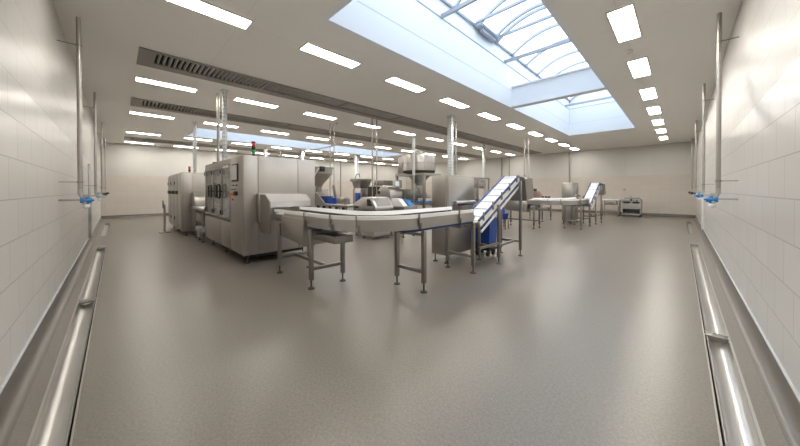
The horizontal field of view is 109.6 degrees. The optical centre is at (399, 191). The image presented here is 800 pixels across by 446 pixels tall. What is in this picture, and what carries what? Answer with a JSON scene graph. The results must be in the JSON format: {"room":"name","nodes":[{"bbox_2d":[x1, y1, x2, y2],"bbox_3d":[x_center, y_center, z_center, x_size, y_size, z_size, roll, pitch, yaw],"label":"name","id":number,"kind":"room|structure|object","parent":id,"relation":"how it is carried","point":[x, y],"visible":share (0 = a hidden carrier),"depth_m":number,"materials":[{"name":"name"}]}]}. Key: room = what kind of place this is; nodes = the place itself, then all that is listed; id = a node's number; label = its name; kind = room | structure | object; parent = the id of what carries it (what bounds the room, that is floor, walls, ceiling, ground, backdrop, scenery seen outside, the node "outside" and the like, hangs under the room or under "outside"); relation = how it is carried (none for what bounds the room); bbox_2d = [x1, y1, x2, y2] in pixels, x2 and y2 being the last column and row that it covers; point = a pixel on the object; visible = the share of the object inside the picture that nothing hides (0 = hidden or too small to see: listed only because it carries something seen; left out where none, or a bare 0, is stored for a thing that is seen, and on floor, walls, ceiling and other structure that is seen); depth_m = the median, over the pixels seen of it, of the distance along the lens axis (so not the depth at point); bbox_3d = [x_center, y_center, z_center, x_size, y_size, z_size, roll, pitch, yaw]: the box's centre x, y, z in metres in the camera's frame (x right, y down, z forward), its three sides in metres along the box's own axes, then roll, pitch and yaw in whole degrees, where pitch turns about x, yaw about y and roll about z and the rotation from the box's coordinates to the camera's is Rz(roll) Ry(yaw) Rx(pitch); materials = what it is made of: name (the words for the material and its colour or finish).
{"room":"processing plant","nodes":[
{"label":"processing plant","id":0,"kind":"room"},
{"bbox_2d":[0,0,100,386],"bbox_3d":[-7.930,-0.554,6.975,22.215,4.266,0.150,0,1,45],"label":"wall","id":1,"kind":"structure","parent":0,"point":[42,236],"depth_m":2.88,"materials":[{"name":"tile"}]},
{"bbox_2d":[0,217,100,394],"bbox_3d":[-7.815,1.339,6.995,22.065,0.010,0.016,0,1,45],"label":"trim","id":2,"kind":"structure","parent":1,"relation":"attached to","point":[2,387],"depth_m":2.69,"materials":[{"name":"grey metal"}]},
{"bbox_2d":[0,218,103,445],"bbox_3d":[-7.780,1.405,7.031,22.065,0.126,0.115,0,1,45],"label":"baseboard","id":3,"kind":"structure","parent":1,"relation":"attached to","point":[13,397],"depth_m":2.48,"materials":[{"name":"plastic"}]},
{"bbox_2d":[57,16,93,208],"bbox_3d":[-4.716,-1.150,4.115,0.084,2.801,0.345,0,1,45],"label":"pipe","id":4,"kind":"object","parent":1,"relation":"attached to","point":[84,199],"visible":1,"depth_m":4.12,"materials":[{"name":"silver metal"}]},
{"bbox_2d":[88,164,91,236],"bbox_3d":[-9.116,0.250,8.315,0.150,2.160,0.058,0,1,45],"label":"conduit cover","id":5,"kind":"object","parent":1,"relation":"attached to","point":[89,165],"visible":0.87,"depth_m":8.27,"materials":[{"name":"metal"}]},
{"bbox_2d":[83,92,103,200],"bbox_3d":[-7.867,-1.169,7.257,0.084,2.801,0.345,0,1,45],"label":"pipe","id":6,"kind":"object","parent":1,"relation":"attached to","point":[98,195],"visible":0.98,"depth_m":7.26,"materials":[{"name":"silver metal"}]},
{"bbox_2d":[98,123,106,197],"bbox_3d":[-11.196,-1.190,10.575,0.084,2.801,0.345,0,1,45],"label":"pipe","id":7,"kind":"object","parent":1,"relation":"attached to","point":[101,133],"visible":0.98,"depth_m":10.60,"materials":[{"name":"silver metal"}]},
{"bbox_2d":[104,139,108,195],"bbox_3d":[-14.596,-1.210,13.963,0.084,2.801,0.345,0,1,45],"label":"pipe","id":8,"kind":"object","parent":1,"relation":"attached to","point":[104,139],"visible":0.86,"depth_m":13.97,"materials":[{"name":"silver metal"}]},
{"bbox_2d":[100,142,398,215],"bbox_3d":[-7.843,-0.676,22.688,0.150,4.266,22.230,0,1,45],"label":"wall","id":9,"kind":"structure","parent":0,"point":[137,176],"depth_m":16.21,"materials":[{"name":"beige paint"}]},
{"bbox_2d":[101,206,332,218],"bbox_3d":[-7.799,1.270,22.557,0.115,0.164,22.080,0,1,45],"label":"baseboard","id":10,"kind":"structure","parent":9,"relation":"attached to","point":[156,214],"depth_m":15.62,"materials":[{"name":"plastic"}]},
{"bbox_2d":[7,205,787,445],"bbox_3d":[-0.026,1.446,14.809,22.065,0.120,22.080,0,1,45],"label":"floor","id":11,"kind":"structure","parent":0,"point":[592,335],"depth_m":2.75,"materials":[{"name":"plastic"}]},
{"bbox_2d":[27,246,105,445],"bbox_3d":[-4.255,1.538,3.850,10.570,0.147,0.206,0,1,45],"label":"floor drain","id":12,"kind":"object","parent":11,"relation":"in","point":[54,425],"visible":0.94,"depth_m":2.36,"materials":[{"name":"silver metal"}]},
{"bbox_2d":[100,223,109,235],"bbox_3d":[-11.462,1.494,11.033,5.020,0.147,0.206,0,1,45],"label":"floor drain","id":13,"kind":"object","parent":11,"relation":"in","point":[105,232],"visible":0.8,"depth_m":10.94,"materials":[{"name":"silver metal"}]},
{"bbox_2d":[159,200,170,232],"bbox_3d":[-8.323,0.864,9.999,0.340,1.144,0.300,0,1,45],"label":"stand","id":14,"kind":"object","parent":11,"relation":"on","point":[163,204],"visible":1,"depth_m":9.98,"materials":[{"name":"silver metal"}]},
{"bbox_2d":[167,166,205,235],"bbox_3d":[-7.458,0.270,10.579,3.900,2.320,1.550,0,1,45],"label":"machine","id":15,"kind":"object","parent":11,"relation":"on","point":[186,190],"visible":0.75,"depth_m":9.31,"materials":[{"name":"silver metal"}]},
{"bbox_2d":[191,192,204,205],"bbox_3d":[-6.360,0.228,9.336,0.588,0.420,0.760,0,1,45],"label":"hood","id":16,"kind":"object","parent":15,"relation":"attached to","point":[197,198],"depth_m":9.02,"materials":[{"name":"silver metal"}]},
{"bbox_2d":[191,206,205,242],"bbox_3d":[-5.920,0.951,8.763,1.850,0.982,0.680,0,1,45],"label":"conveyor","id":17,"kind":"object","parent":11,"relation":"on","point":[199,217],"visible":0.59,"depth_m":8.32,"materials":[{"name":"silver metal"}]},
{"bbox_2d":[204,141,314,263],"bbox_3d":[-3.507,0.199,6.993,4.000,2.505,1.610,0,1,45],"label":"machine","id":18,"kind":"object","parent":11,"relation":"on","point":[243,192],"visible":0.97,"depth_m":5.92,"materials":[{"name":"silver metal"}]},
{"bbox_2d":[251,141,255,155],"bbox_3d":[-3.037,-0.888,5.872,0.076,0.315,0.076,0,1,45],"label":"light","id":19,"kind":"object","parent":18,"relation":"on","point":[253,143],"depth_m":5.84,"materials":[{"name":"multicoloured"}]},
{"bbox_2d":[260,195,270,233],"bbox_3d":[-2.589,0.427,5.451,0.520,0.750,0.020,0,1,45],"label":"hood","id":20,"kind":"object","parent":18,"relation":"attached to","point":[265,200],"depth_m":5.42,"materials":[{"name":"silver metal"}]},
{"bbox_2d":[257,193,301,222],"bbox_3d":[-2.522,0.323,5.977,0.128,0.590,0.900,0,1,45],"label":"hood","id":21,"kind":"object","parent":18,"relation":"attached to","point":[274,216],"depth_m":5.81,"materials":[{"name":"silver metal"}]},
{"bbox_2d":[262,194,309,207],"bbox_3d":[-2.307,0.169,5.747,0.500,0.240,0.800,0,1,45],"label":"hood","id":22,"kind":"object","parent":18,"relation":"attached to","point":[268,200],"depth_m":5.57,"materials":[{"name":"grey metal"}]},
{"bbox_2d":[315,165,333,208],"bbox_3d":[-3.696,0.144,12.582,1.800,2.530,1.300,0,1,45],"label":"machine","id":23,"kind":"object","parent":11,"relation":"on","point":[322,172],"visible":0.39,"depth_m":12.16,"materials":[{"name":"silver metal"}]},
{"bbox_2d":[315,184,357,234],"bbox_3d":[-2.339,0.576,9.980,2.500,1.701,0.605,0,1,45],"label":"table","id":24,"kind":"object","parent":11,"relation":"on","point":[319,202],"visible":0.3,"depth_m":10.01,"materials":[{"name":"silver metal"}]},
{"bbox_2d":[326,198,336,203],"bbox_3d":[-2.285,0.311,9.927,0.490,0.207,0.370,0,1,45],"label":"crate","id":25,"kind":"object","parent":24,"relation":"on","point":[330,200],"visible":0.73,"depth_m":9.76,"materials":[{"name":"blue plastic"}]},
{"bbox_2d":[337,197,343,203],"bbox_3d":[-1.977,0.298,9.598,0.250,0.237,0.240,0,1,45],"label":"steel canister","id":26,"kind":"object","parent":24,"relation":"on","point":[340,200],"visible":0.73,"depth_m":9.48,"materials":[{"name":"silver metal"}]},
{"bbox_2d":[344,197,349,204],"bbox_3d":[-1.747,0.293,9.369,0.220,0.250,0.220,0,1,45],"label":"steel pot","id":27,"kind":"object","parent":24,"relation":"on","point":[346,199],"visible":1,"depth_m":9.29,"materials":[{"name":"silver metal"}]},
{"bbox_2d":[354,155,358,178],"bbox_3d":[-3.109,-0.666,20.532,0.300,4.026,0.228,0,1,45],"label":"column","id":28,"kind":"structure","parent":11,"relation":"on","point":[356,156],"depth_m":20.45,"materials":[{"name":"white metal"}]},
{"bbox_2d":[350,174,371,210],"bbox_3d":[-1.495,0.355,11.024,0.560,2.124,0.640,0,1,45],"label":"machine","id":29,"kind":"object","parent":11,"relation":"on","point":[360,190],"visible":0.31,"depth_m":10.83,"materials":[{"name":"silver metal"}]},
{"bbox_2d":[353,197,392,239],"bbox_3d":[-0.836,0.793,8.855,1.120,1.280,0.751,0,1,45],"label":"machine","id":30,"kind":"object","parent":11,"relation":"on","point":[366,203],"visible":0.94,"depth_m":8.54,"materials":[{"name":"silver metal"}]},
{"bbox_2d":[274,206,475,292],"bbox_3d":[-0.514,0.879,4.699,3.733,1.172,1.804,0,0,3],"label":"conveyor","id":31,"kind":"object","parent":11,"relation":"on","point":[310,226],"visible":1,"depth_m":4.41,"materials":[{"name":"silver metal"}]},
{"bbox_2d":[363,180,401,233],"bbox_3d":[-0.616,0.502,10.292,1.500,1.840,0.700,0,1,45],"label":"machine","id":32,"kind":"object","parent":11,"relation":"on","point":[388,189],"visible":0.3,"depth_m":9.92,"materials":[{"name":"silver metal"}]},
{"bbox_2d":[374,180,392,185],"bbox_3d":[-0.593,-0.329,10.360,0.570,0.180,0.400,0,1,45],"label":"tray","id":33,"kind":"object","parent":32,"relation":"on","point":[380,182],"depth_m":10.19,"materials":[{"name":"silver metal"}]},
{"bbox_2d":[390,198,416,236],"bbox_3d":[0.093,0.818,9.284,0.750,1.220,0.630,0,1,45],"label":"machine","id":34,"kind":"object","parent":11,"relation":"on","point":[398,203],"visible":0.58,"depth_m":9.11,"materials":[{"name":"silver metal"}]},
{"bbox_2d":[412,138,414,203],"bbox_3d":[0.480,-0.200,9.574,0.200,3.250,0.200,0,1,45],"label":"mast","id":35,"kind":"object","parent":11,"relation":"on","point":[413,139],"visible":0.63,"depth_m":9.53,"materials":[{"name":"silver metal"}]},
{"bbox_2d":[394,149,440,208],"bbox_3d":[0.642,-0.072,10.585,1.582,2.980,1.220,0,1,45],"label":"multihead weigher","id":36,"kind":"object","parent":11,"relation":"on","point":[424,163],"visible":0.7,"depth_m":10.16,"materials":[{"name":"silver metal"}]},
{"bbox_2d":[446,115,454,174],"bbox_3d":[1.752,-0.591,9.714,0.230,4.026,0.179,0,1,45],"label":"column","id":37,"kind":"structure","parent":11,"relation":"on","point":[449,118],"depth_m":9.65,"materials":[{"name":"metal"}]},
{"bbox_2d":[432,175,475,263],"bbox_3d":[1.223,0.551,6.147,0.502,1.800,1.074,0,1,45],"label":"tall cabinet","id":38,"kind":"object","parent":11,"relation":"on","point":[456,192],"visible":0.56,"depth_m":5.87,"materials":[{"name":"silver metal"}]},
{"bbox_2d":[474,177,489,201],"bbox_3d":[2.987,0.415,11.782,1.204,1.980,1.002,0,1,45],"label":"machine","id":39,"kind":"object","parent":11,"relation":"on","point":[479,182],"visible":0.2,"depth_m":11.45,"materials":[{"name":"silver metal"}]},
{"bbox_2d":[482,143,484,196],"bbox_3d":[4.613,-0.639,15.446,0.190,4.026,0.151,0,1,45],"label":"column","id":40,"kind":"structure","parent":11,"relation":"on","point":[483,145],"depth_m":15.41,"materials":[{"name":"metal"}]},
{"bbox_2d":[475,217,496,255],"bbox_3d":[1.982,1.016,6.534,0.470,0.860,0.440,0,1,45],"label":"bin","id":41,"kind":"object","parent":11,"relation":"on","point":[488,236],"visible":0.47,"depth_m":6.37,"materials":[{"name":"blue plastic"}]},
{"bbox_2d":[475,217,496,242],"bbox_3d":[1.982,0.867,6.533,0.430,0.560,0.400,0,1,45],"label":"tub","id":42,"kind":"object","parent":41,"relation":"in","point":[489,235],"depth_m":6.37,"materials":[{"name":"blue plastic"}]},
{"bbox_2d":[466,175,533,264],"bbox_3d":[2.187,0.533,6.178,0.602,1.832,2.432,0,1,45],"label":"conveyor","id":43,"kind":"object","parent":11,"relation":"on","point":[517,187],"visible":0.95,"depth_m":6.03,"materials":[{"name":"white"}]},
{"bbox_2d":[502,213,508,229],"bbox_3d":[3.945,1.111,10.763,0.360,0.600,0.300,0,1,45],"label":"stand","id":44,"kind":"object","parent":11,"relation":"on","point":[504,215],"visible":0.52,"depth_m":10.62,"materials":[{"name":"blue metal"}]},
{"bbox_2d":[529,189,551,221],"bbox_3d":[6.767,0.607,14.017,1.200,1.550,1.400,0,1,45],"label":"machine","id":45,"kind":"object","parent":11,"relation":"on","point":[537,194],"visible":0.45,"depth_m":13.83,"materials":[{"name":"silver metal"}]},
{"bbox_2d":[503,197,590,229],"bbox_3d":[5.946,0.819,11.178,3.733,1.172,1.804,0,0,3],"label":"conveyor","id":46,"kind":"object","parent":11,"relation":"on","point":[512,205],"visible":0.87,"depth_m":10.94,"materials":[{"name":"white metal"}]},
{"bbox_2d":[562,183,579,223],"bbox_3d":[7.683,0.491,12.627,0.502,1.800,1.074,0,1,45],"label":"tall cabinet","id":47,"kind":"object","parent":11,"relation":"on","point":[569,190],"visible":0.66,"depth_m":12.29,"materials":[{"name":"silver metal"}]},
{"bbox_2d":[583,182,605,223],"bbox_3d":[8.646,0.473,12.659,0.602,1.832,2.432,0,1,45],"label":"conveyor","id":48,"kind":"object","parent":11,"relation":"on","point":[594,189],"visible":0.84,"depth_m":12.55,"materials":[{"name":"white"}]},
{"bbox_2d":[602,199,620,215],"bbox_3d":[12.149,0.886,16.209,0.834,0.940,0.702,0,1,45],"label":"work table","id":49,"kind":"object","parent":11,"relation":"on","point":[606,201],"visible":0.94,"depth_m":16.09,"materials":[{"name":"silver metal"}]},
{"bbox_2d":[621,196,644,216],"bbox_3d":[13.007,0.799,15.720,0.956,1.120,0.680,0,1,45],"label":"trolley","id":50,"kind":"object","parent":11,"relation":"on","point":[631,205],"visible":0.98,"depth_m":15.62,"materials":[{"name":"silver metal"}]},
{"bbox_2d":[624,196,639,198],"bbox_3d":[12.976,0.309,15.767,0.640,0.140,0.450,0,1,45],"label":"tray","id":51,"kind":"object","parent":50,"relation":"on","point":[630,197],"depth_m":15.61,"materials":[{"name":"silver metal"}]},
{"bbox_2d":[686,221,695,233],"bbox_3d":[11.661,1.456,11.335,0.207,0.147,4.920,0,1,45],"label":"floor drain","id":52,"kind":"object","parent":11,"relation":"in","point":[690,229],"visible":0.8,"depth_m":11.24,"materials":[{"name":"silver metal"}]},
{"bbox_2d":[689,242,765,445],"bbox_3d":[4.371,1.524,4.023,0.207,0.147,10.970,0,1,45],"label":"floor drain","id":53,"kind":"object","parent":11,"relation":"in","point":[737,423],"visible":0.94,"depth_m":2.35,"materials":[{"name":"silver metal"}]},
{"bbox_2d":[53,0,741,165],"bbox_3d":[-0.033,-2.700,14.778,22.065,0.120,22.080,0,1,45],"label":"ceiling","id":54,"kind":"structure","parent":0,"point":[679,38],"depth_m":6.27,"materials":[{"name":"white paint"}]},
{"bbox_2d":[126,131,160,135],"bbox_3d":[-11.383,-2.598,12.574,0.330,0.013,1.160,0,1,45],"label":"recessed light","id":55,"kind":"object","parent":54,"relation":"in","point":[126,131],"visible":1,"depth_m":12.54,"materials":[{"name":"white plastic"}]},
{"bbox_2d":[129,111,174,118],"bbox_3d":[-8.317,-2.579,9.517,0.330,0.013,1.160,0,1,45],"label":"recessed light","id":56,"kind":"object","parent":54,"relation":"in","point":[130,112],"visible":1,"depth_m":9.52,"materials":[{"name":"white plastic"}]},
{"bbox_2d":[134,76,197,92],"bbox_3d":[-5.562,-2.562,6.771,0.330,0.013,1.160,0,1,45],"label":"recessed light","id":57,"kind":"object","parent":54,"relation":"in","point":[139,79],"visible":1,"depth_m":6.73,"materials":[{"name":"white plastic"}]},
{"bbox_2d":[124,136,221,147],"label":"ceiling vent","id":58,"kind":"object","parent":54,"relation":"in","point":[199,144],"depth_m":14.85,"materials":[{"name":"grey metal"}]},
{"bbox_2d":[130,97,221,119],"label":"ceiling vent","id":59,"kind":"object","parent":54,"relation":"in","point":[144,103],"depth_m":8.77,"materials":[{"name":"grey metal"}]},
{"bbox_2d":[192,121,196,172],"bbox_3d":[-7.585,-1.622,10.455,0.190,1.945,0.151,0,1,45],"label":"column","id":60,"kind":"structure","parent":54,"relation":"hanging from","point":[193,122],"depth_m":10.40,"materials":[{"name":"metal"}]},
{"bbox_2d":[165,0,253,29],"bbox_3d":[-2.701,-2.545,3.918,0.330,0.013,1.160,0,1,45],"label":"recessed light","id":61,"kind":"object","parent":54,"relation":"in","point":[199,6],"visible":1,"depth_m":4.00,"materials":[{"name":"white plastic"}]},
{"bbox_2d":[216,93,219,161],"bbox_3d":[-4.766,-1.675,7.419,0.066,1.799,0.066,0,1,45],"label":"ceiling pipe","id":62,"kind":"object","parent":54,"relation":"hanging from","point":[217,94],"visible":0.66,"depth_m":7.39,"materials":[{"name":"silver metal"}]},
{"bbox_2d":[203,122,238,127],"bbox_3d":[-6.898,-2.592,10.940,0.330,0.013,1.160,0,1,45],"label":"recessed light","id":63,"kind":"object","parent":54,"relation":"in","point":[210,123],"visible":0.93,"depth_m":10.84,"materials":[{"name":"white plastic"}]},
{"bbox_2d":[220,89,228,160],"bbox_3d":[-4.440,-1.657,7.165,0.185,1.835,0.148,0,1,45],"label":"column","id":64,"kind":"structure","parent":54,"relation":"hanging from","point":[224,92],"depth_m":7.12,"materials":[{"name":"metal"}]},
{"bbox_2d":[233,97,278,108],"bbox_3d":[-4.143,-2.575,8.194,0.330,0.013,1.160,0,1,45],"label":"recessed light","id":65,"kind":"object","parent":54,"relation":"in","point":[236,98],"visible":1,"depth_m":8.12,"materials":[{"name":"white plastic"}]},
{"bbox_2d":[261,130,288,134],"bbox_3d":[-5.451,-2.606,12.392,0.330,0.013,1.160,0,1,45],"label":"recessed light","id":66,"kind":"object","parent":54,"relation":"in","point":[261,130],"visible":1,"depth_m":12.37,"materials":[{"name":"white plastic"}]},
{"bbox_2d":[186,128,405,156],"bbox_3d":[-4.727,-3.679,16.660,2.510,2.064,12.390,0,1,45],"label":"skylight","id":67,"kind":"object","parent":54,"relation":"attached to","point":[200,132],"depth_m":16.13,"materials":[{"name":"white paint"}]},
{"bbox_2d":[314,143,334,149],"bbox_3d":[-4.454,-2.990,16.938,2.350,0.640,0.240,0,1,45],"label":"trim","id":68,"kind":"structure","parent":67,"relation":"attached to","point":[317,145],"depth_m":17.16,"materials":[{"name":"white paint"}]},
{"bbox_2d":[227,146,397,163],"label":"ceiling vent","id":69,"kind":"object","parent":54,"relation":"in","point":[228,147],"depth_m":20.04,"materials":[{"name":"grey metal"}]},
{"bbox_2d":[303,112,337,119],"bbox_3d":[-2.696,-2.589,9.646,0.330,0.013,1.160,0,1,45],"label":"recessed light","id":70,"kind":"object","parent":54,"relation":"in","point":[305,113],"visible":1,"depth_m":9.66,"materials":[{"name":"white plastic"}]},
{"bbox_2d":[299,42,361,68],"bbox_3d":[-1.282,-2.558,5.342,0.330,0.013,1.160,0,1,45],"label":"recessed light","id":71,"kind":"object","parent":54,"relation":"in","point":[310,48],"visible":1,"depth_m":5.29,"materials":[{"name":"white plastic"}]},
{"bbox_2d":[330,139,330,195],"bbox_3d":[-2.634,-0.591,10.726,0.031,4.025,0.031,0,1,45],"label":"ceiling pipe","id":72,"kind":"object","parent":54,"relation":"attached to","point":[330,139],"visible":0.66,"depth_m":10.72,"materials":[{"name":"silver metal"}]},
{"bbox_2d":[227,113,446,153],"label":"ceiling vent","id":73,"kind":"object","parent":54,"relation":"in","point":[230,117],"depth_m":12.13,"materials":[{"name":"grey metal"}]},
{"bbox_2d":[136,47,540,153],"bbox_3d":[2.267,-2.736,12.485,0.920,0.260,20.320,0,1,45],"label":"ceiling vent","id":74,"kind":"object","parent":54,"relation":"in","point":[146,57],"visible":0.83,"depth_m":7.18,"materials":[{"name":"grey metal"}]},
{"bbox_2d":[355,122,381,128],"bbox_3d":[-1.241,-2.602,11.105,0.330,0.013,1.160,0,1,45],"label":"recessed light","id":75,"kind":"object","parent":54,"relation":"in","point":[358,123],"visible":0.83,"depth_m":11.05,"materials":[{"name":"white plastic"}]},
{"bbox_2d":[356,123,380,127],"bbox_3d":[-1.241,-2.605,11.105,0.278,0.006,1.108,0,1,45],"label":"diffuser","id":76,"kind":"object","parent":75,"relation":"attached to","point":[361,124],"depth_m":11.05,"materials":[{"name":"white plastic"}]},
{"bbox_2d":[372,118,372,196],"bbox_3d":[-0.950,-0.587,9.837,0.042,4.025,0.042,0,1,45],"label":"ceiling pipe","id":77,"kind":"object","parent":54,"relation":"attached to","point":[372,118],"visible":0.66,"depth_m":9.81,"materials":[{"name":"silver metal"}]},
{"bbox_2d":[376,118,376,196],"bbox_3d":[-0.794,-0.587,9.823,0.042,4.025,0.042,0,1,45],"label":"ceiling pipe","id":78,"kind":"object","parent":54,"relation":"hanging from","point":[376,118],"visible":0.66,"depth_m":9.80,"materials":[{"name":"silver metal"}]},
{"bbox_2d":[384,76,426,92],"bbox_3d":[0.166,-2.571,6.794,0.330,0.013,1.160,0,1,45],"label":"recessed light","id":79,"kind":"object","parent":54,"relation":"in","point":[394,80],"visible":1,"depth_m":6.75,"materials":[{"name":"white plastic"}]},
{"bbox_2d":[438,98,469,108],"bbox_3d":[1.620,-2.585,8.252,0.330,0.013,1.160,0,1,45],"label":"recessed light","id":80,"kind":"object","parent":54,"relation":"in","point":[449,101],"visible":1,"depth_m":8.25,"materials":[{"name":"white plastic"}]},
{"bbox_2d":[455,121,456,174],"bbox_3d":[2.090,-0.596,10.478,0.058,4.025,0.058,0,1,45],"label":"ceiling pipe","id":81,"kind":"object","parent":54,"relation":"attached to","point":[455,121],"visible":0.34,"depth_m":10.45,"materials":[{"name":"silver metal"}]},
{"bbox_2d":[321,0,637,135],"bbox_3d":[4.288,-3.625,7.863,2.540,2.064,12.920,0,1,45],"label":"skylight","id":82,"kind":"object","parent":54,"relation":"attached to","point":[353,17],"depth_m":6.55,"materials":[{"name":"white paint"}]},
{"bbox_2d":[357,0,622,123],"bbox_3d":[4.289,-3.128,7.867,2.380,0.012,12.760,0,1,45],"label":"trim","id":83,"kind":"structure","parent":82,"relation":"attached to","point":[357,0],"depth_m":6.21,"materials":[{"name":"white metal"}]},
{"bbox_2d":[440,0,585,101],"bbox_3d":[4.287,-4.396,7.857,2.424,0.512,12.760,0,1,45],"label":"trim","id":84,"kind":"structure","parent":82,"relation":"attached to","point":[445,2],"depth_m":8.11,"materials":[{"name":"silver metal"}]},
{"bbox_3d":[4.287,-4.432,7.857,2.380,0.450,12.760,0,1,45],"label":"window","id":85,"kind":"structure","parent":84,"relation":"attached to","visible":0},
{"bbox_2d":[475,0,551,42],"bbox_3d":[3.083,-4.331,6.650,2.418,0.550,1.100,0,1,45],"label":"roof vent","id":86,"kind":"object","parent":85,"relation":"attached to","point":[486,31],"visible":0.92,"depth_m":7.13,"materials":[{"name":"silver metal"}]},
{"bbox_2d":[416,0,614,109],"bbox_3d":[4.288,-3.817,7.862,2.380,0.024,12.760,0,1,45],"label":"trim","id":87,"kind":"structure","parent":82,"relation":"attached to","point":[416,0],"depth_m":7.27,"materials":[{"name":"grey metal"}]},
{"bbox_2d":[441,0,612,106],"bbox_3d":[5.043,-3.854,8.619,2.380,0.080,9.360,0,1,45],"label":"trim","id":88,"kind":"structure","parent":82,"relation":"attached to","point":[462,5],"depth_m":7.49,"materials":[{"name":"silver metal"}]},
{"bbox_2d":[511,66,606,108],"bbox_3d":[4.374,-2.934,7.954,2.380,0.640,0.240,0,1,45],"label":"beam","id":89,"kind":"structure","parent":82,"relation":"attached to","point":[581,81],"depth_m":7.85,"materials":[{"name":"white paint"}]},
{"bbox_2d":[477,112,500,119],"bbox_3d":[3.103,-2.598,9.740,0.330,0.013,1.160,0,1,45],"label":"recessed light","id":90,"kind":"object","parent":54,"relation":"in","point":[486,115],"visible":1,"depth_m":9.72,"materials":[{"name":"white plastic"}]},
{"bbox_2d":[506,123,523,129],"bbox_3d":[4.635,-2.613,11.277,0.330,0.013,1.160,0,1,45],"label":"recessed light","id":91,"kind":"object","parent":54,"relation":"in","point":[512,125],"visible":1,"depth_m":11.27,"materials":[{"name":"white plastic"}]},
{"bbox_2d":[508,124,522,128],"bbox_3d":[4.635,-2.615,11.277,0.278,0.006,1.108,0,1,45],"label":"diffuser","id":92,"kind":"object","parent":91,"relation":"attached to","point":[515,126],"depth_m":11.27,"materials":[{"name":"white plastic"}]},
{"bbox_2d":[605,2,642,42],"bbox_3d":[3.465,-2.557,4.338,0.330,0.013,1.160,0,1,45],"label":"recessed light","id":93,"kind":"object","parent":54,"relation":"in","point":[624,23],"visible":1,"depth_m":4.28,"materials":[{"name":"white plastic"}]},
{"bbox_2d":[626,56,651,78],"bbox_3d":[5.004,-2.572,5.882,0.330,0.013,1.160,0,1,45],"label":"recessed light","id":94,"kind":"object","parent":54,"relation":"in","point":[640,67],"visible":1,"depth_m":5.83,"materials":[{"name":"white plastic"}]},
{"bbox_2d":[638,87,657,100],"bbox_3d":[6.585,-2.586,7.468,0.330,0.013,1.160,0,1,45],"label":"recessed light","id":95,"kind":"object","parent":54,"relation":"in","point":[648,93],"visible":1,"depth_m":7.41,"materials":[{"name":"white plastic"}]},
{"bbox_2d":[646,106,661,114],"bbox_3d":[8.138,-2.601,9.026,0.330,0.013,1.160,0,1,45],"label":"recessed light","id":96,"kind":"object","parent":54,"relation":"in","point":[656,109],"visible":1,"depth_m":9.01,"materials":[{"name":"white plastic"}]},
{"bbox_2d":[651,119,664,125],"bbox_3d":[9.727,-2.615,10.620,0.330,0.013,1.160,0,1,45],"label":"recessed light","id":97,"kind":"object","parent":54,"relation":"in","point":[659,121],"visible":1,"depth_m":10.63,"materials":[{"name":"white plastic"}]},
{"bbox_2d":[653,119,663,124],"bbox_3d":[9.727,-2.618,10.620,0.278,0.006,1.108,0,1,45],"label":"diffuser","id":98,"kind":"object","parent":97,"relation":"attached to","point":[660,121],"depth_m":10.63,"materials":[{"name":"white plastic"}]},
{"bbox_2d":[655,128,666,132],"bbox_3d":[11.280,-2.630,12.178,0.330,0.013,1.160,0,1,45],"label":"recessed light","id":99,"kind":"object","parent":54,"relation":"in","point":[663,130],"visible":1,"depth_m":12.07,"materials":[{"name":"white plastic"}]},
{"bbox_2d":[399,141,695,214],"bbox_3d":[7.817,-0.700,22.665,22.065,4.266,0.150,0,1,45],"label":"wall","id":100,"kind":"structure","parent":0,"point":[659,174],"depth_m":17.35,"materials":[{"name":"beige paint"}]},
{"bbox_2d":[426,204,695,217],"bbox_3d":[7.727,1.245,22.586,22.065,0.164,0.115,0,1,45],"label":"baseboard","id":101,"kind":"structure","parent":100,"relation":"attached to","point":[560,210],"depth_m":16.12,"materials":[{"name":"plastic"}]},
{"bbox_2d":[696,0,799,395],"bbox_3d":[7.837,-0.579,6.952,0.150,4.266,22.380,0,1,45],"label":"wall","id":102,"kind":"structure","parent":0,"point":[756,235],"depth_m":2.76,"materials":[{"name":"tile"}]},
{"bbox_2d":[688,138,692,194],"bbox_3d":[14.403,-1.255,13.871,0.325,2.801,0.084,0,1,45],"label":"pipe","id":103,"kind":"object","parent":102,"relation":"attached to","point":[689,192],"visible":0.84,"depth_m":13.89,"materials":[{"name":"silver metal"}]},
{"bbox_2d":[690,120,697,196],"bbox_3d":[10.873,-1.222,10.330,0.325,2.801,0.084,0,1,45],"label":"pipe","id":104,"kind":"object","parent":102,"relation":"attached to","point":[693,193],"visible":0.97,"depth_m":10.33,"materials":[{"name":"silver metal"}]},
{"bbox_2d":[701,166,703,228],"bbox_3d":[10.509,0.048,9.787,0.058,2.480,0.300,0,1,45],"label":"conduit cover","id":105,"kind":"object","parent":102,"relation":"attached to","point":[702,200],"visible":0.56,"depth_m":9.69,"materials":[{"name":"white metal"}]},
{"bbox_2d":[695,83,713,200],"bbox_3d":[7.308,-1.189,6.754,0.325,2.801,0.084,0,1,45],"label":"pipe","id":106,"kind":"object","parent":102,"relation":"attached to","point":[699,195],"visible":0.99,"depth_m":6.76,"materials":[{"name":"silver metal"}]},
{"bbox_2d":[704,12,737,207],"bbox_3d":[4.611,-1.164,4.048,0.325,2.801,0.084,0,1,45],"label":"pipe","id":107,"kind":"object","parent":102,"relation":"attached to","point":[713,198],"visible":1,"depth_m":4.05,"materials":[{"name":"silver metal"}]},
{"bbox_2d":[693,216,799,445],"bbox_3d":[7.746,1.381,7.061,0.115,0.126,22.080,0,1,45],"label":"baseboard","id":108,"kind":"structure","parent":102,"relation":"attached to","point":[785,405],"depth_m":2.40,"materials":[{"name":"plastic"}]},
{"bbox_2d":[696,216,799,402],"bbox_3d":[7.781,1.315,7.025,0.016,0.010,22.080,0,1,45],"label":"trim","id":109,"kind":"structure","parent":102,"relation":"attached to","point":[794,390],"depth_m":2.58,"materials":[{"name":"grey metal"}]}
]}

